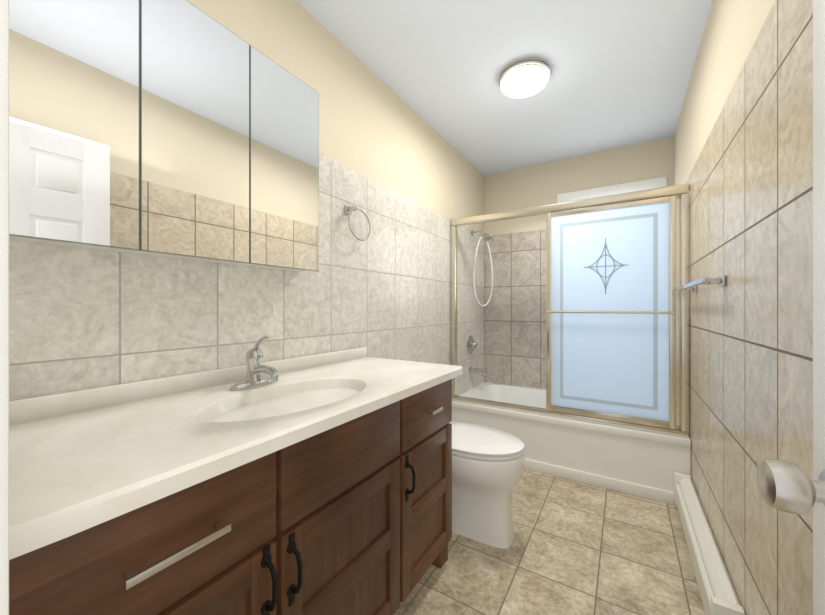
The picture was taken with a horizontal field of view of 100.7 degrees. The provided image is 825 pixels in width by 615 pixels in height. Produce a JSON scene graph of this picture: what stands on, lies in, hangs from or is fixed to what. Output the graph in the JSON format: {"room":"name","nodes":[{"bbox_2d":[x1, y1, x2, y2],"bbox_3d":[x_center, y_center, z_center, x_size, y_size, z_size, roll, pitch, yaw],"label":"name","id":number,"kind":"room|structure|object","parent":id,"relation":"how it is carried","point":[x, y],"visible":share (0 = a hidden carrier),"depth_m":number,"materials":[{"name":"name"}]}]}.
{"room":"bathroom","nodes":[
{"label":"bathroom","id":0,"kind":"room"},
{"bbox_2d":[9,0,483,399],"bbox_3d":[-0.326,-0.090,1.863,0.120,2.460,4.020,0,0,32],"label":"wall","id":1,"kind":"structure","parent":0,"point":[402,175],"depth_m":1.56,"materials":[{"name":"tile"}]},
{"bbox_2d":[9,0,318,271],"bbox_3d":[-0.682,-0.520,1.057,0.120,0.740,0.922,0,0,32],"label":"upper cabinet","id":2,"kind":"object","parent":1,"relation":"attached to","point":[182,129],"visible":1,"depth_m":0.93,"materials":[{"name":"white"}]},
{"bbox_2d":[345,205,370,240],"bbox_3d":[-0.286,-0.427,1.750,0.062,0.176,0.164,0,0,32],"label":"towel ring","id":3,"kind":"object","parent":1,"relation":"attached to","point":[349,210],"visible":1,"depth_m":1.72,"materials":[{"name":"silver metal"}]},
{"bbox_2d":[467,335,476,353],"bbox_3d":[0.559,0.340,3.102,0.071,0.170,0.170,0,0,32],"label":"shower valve","id":4,"kind":"object","parent":1,"relation":"attached to","point":[471,345],"visible":0.98,"depth_m":3.08,"materials":[{"name":"silver metal"}]},
{"bbox_2d":[469,367,486,374],"bbox_3d":[0.594,0.575,3.080,0.153,0.060,0.060,0,0,32],"label":"tub spout","id":5,"kind":"object","parent":1,"relation":"attached to","point":[478,371],"visible":0.98,"depth_m":3.06,"materials":[{"name":"silver metal"}]},
{"bbox_2d":[471,230,492,306],"bbox_3d":[0.630,-0.363,3.105,0.188,0.709,0.216,0,0,32],"label":"shower","id":6,"kind":"object","parent":1,"relation":"attached to","point":[487,237],"visible":1,"depth_m":3.08,"materials":[{"name":"silver metal"}]},
{"bbox_2d":[296,0,711,175],"bbox_3d":[0.371,-1.350,1.430,1.760,0.060,4.020,0,0,32],"label":"ceiling","id":7,"kind":"structure","parent":0,"point":[620,72],"depth_m":1.85,"materials":[{"name":"white paint"}]},
{"bbox_2d":[499,57,549,97],"bbox_3d":[0.633,-1.285,1.938,0.274,0.068,0.274,0,0,32],"label":"ceiling light","id":8,"kind":"object","parent":7,"relation":"attached to","point":[525,77],"visible":1,"depth_m":1.88,"materials":[{"name":"white glass"}]},
{"bbox_2d":[394,469,705,614],"bbox_3d":[0.371,1.170,1.430,1.760,0.060,4.020,0,0,32],"label":"floor","id":9,"kind":"structure","parent":0,"point":[577,548],"depth_m":1.51,"materials":[{"name":"tile"}]},
{"bbox_2d":[9,336,462,614],"bbox_3d":[-0.381,0.617,1.109,0.576,1.046,1.390,0,0,32],"label":"bathroom vanity","id":10,"kind":"object","parent":9,"relation":"on","point":[318,484],"visible":1,"depth_m":0.78,"materials":[{"name":"brown wood"}]},
{"bbox_2d":[229,336,280,390],"bbox_3d":[-0.496,0.179,1.133,0.154,0.170,0.167,0,0,32],"label":"faucet","id":11,"kind":"object","parent":10,"relation":"on","point":[255,381],"depth_m":1.13,"materials":[{"name":"silver metal"}]},
{"bbox_2d":[449,422,524,547],"bbox_3d":[0.203,0.768,1.852,0.786,0.744,0.450,0,0,32],"label":"toilet","id":12,"kind":"object","parent":9,"relation":"on","point":[488,464],"visible":0.54,"depth_m":1.64,"materials":[{"name":"white ceramic"}]},
{"bbox_2d":[451,183,690,504],"bbox_3d":[1.148,0.211,2.680,1.514,1.858,0.829,0,0,32],"label":"bathtub","id":13,"kind":"object","parent":9,"relation":"on","point":[607,407],"visible":0.9,"depth_m":2.18,"materials":[{"name":"white plastic"}]},
{"bbox_2d":[484,136,673,388],"bbox_3d":[1.400,-0.090,3.086,1.520,2.460,0.120,0,0,32],"label":"wall","id":14,"kind":"structure","parent":0,"point":[515,331],"depth_m":3.21,"materials":[{"name":"tile"}]},
{"bbox_2d":[557,177,666,202],"bbox_3d":[1.658,-0.510,2.896,0.790,1.010,0.130,0,0,32],"label":"window","id":15,"kind":"structure","parent":14,"relation":"in","point":[620,188],"depth_m":2.83,"materials":[{"name":"white"}]},
{"bbox_2d":[674,0,812,614],"bbox_3d":[1.067,-0.090,0.997,0.120,2.460,4.020,0,0,32],"label":"wall","id":16,"kind":"structure","parent":0,"point":[743,151],"depth_m":1.01,"materials":[{"name":"tile"}]},
{"bbox_2d":[675,275,725,292],"bbox_3d":[1.295,-0.100,1.556,0.078,0.044,0.790,0,0,32],"label":"towel bar","id":17,"kind":"object","parent":16,"relation":"attached to","point":[720,281],"visible":1,"depth_m":1.29,"materials":[{"name":"silver metal"}]},
{"bbox_2d":[674,472,744,614],"bbox_3d":[1.268,1.041,1.513,0.077,0.190,1.028,0,0,32],"label":"baseboard heater","id":18,"kind":"object","parent":16,"relation":"attached to","point":[717,592],"visible":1,"depth_m":1.36,"materials":[{"name":"white metal"}]},
{"bbox_3d":[-0.384,-0.090,0.215,1.520,2.460,0.120,0,0,32],"label":"wall","id":19,"kind":"structure","parent":0,"visible":0},
{"bbox_2d":[0,0,8,614],"bbox_3d":[-0.058,0.085,0.019,0.721,2.110,0.132,0,0,32],"label":"door frame","id":20,"kind":"structure","parent":19,"relation":"attached to","point":[4,307],"depth_m":0.23,"materials":[{"name":"white wood"}]},
{"bbox_2d":[756,0,824,614],"bbox_3d":[0.418,0.126,0.187,0.160,2.012,0.666,0,0,27],"label":"door","id":21,"kind":"structure","parent":19,"relation":"in","point":[788,487],"depth_m":0.47,"materials":[{"name":"white painted wood"},{"name":"brushed nickel"}]}
]}

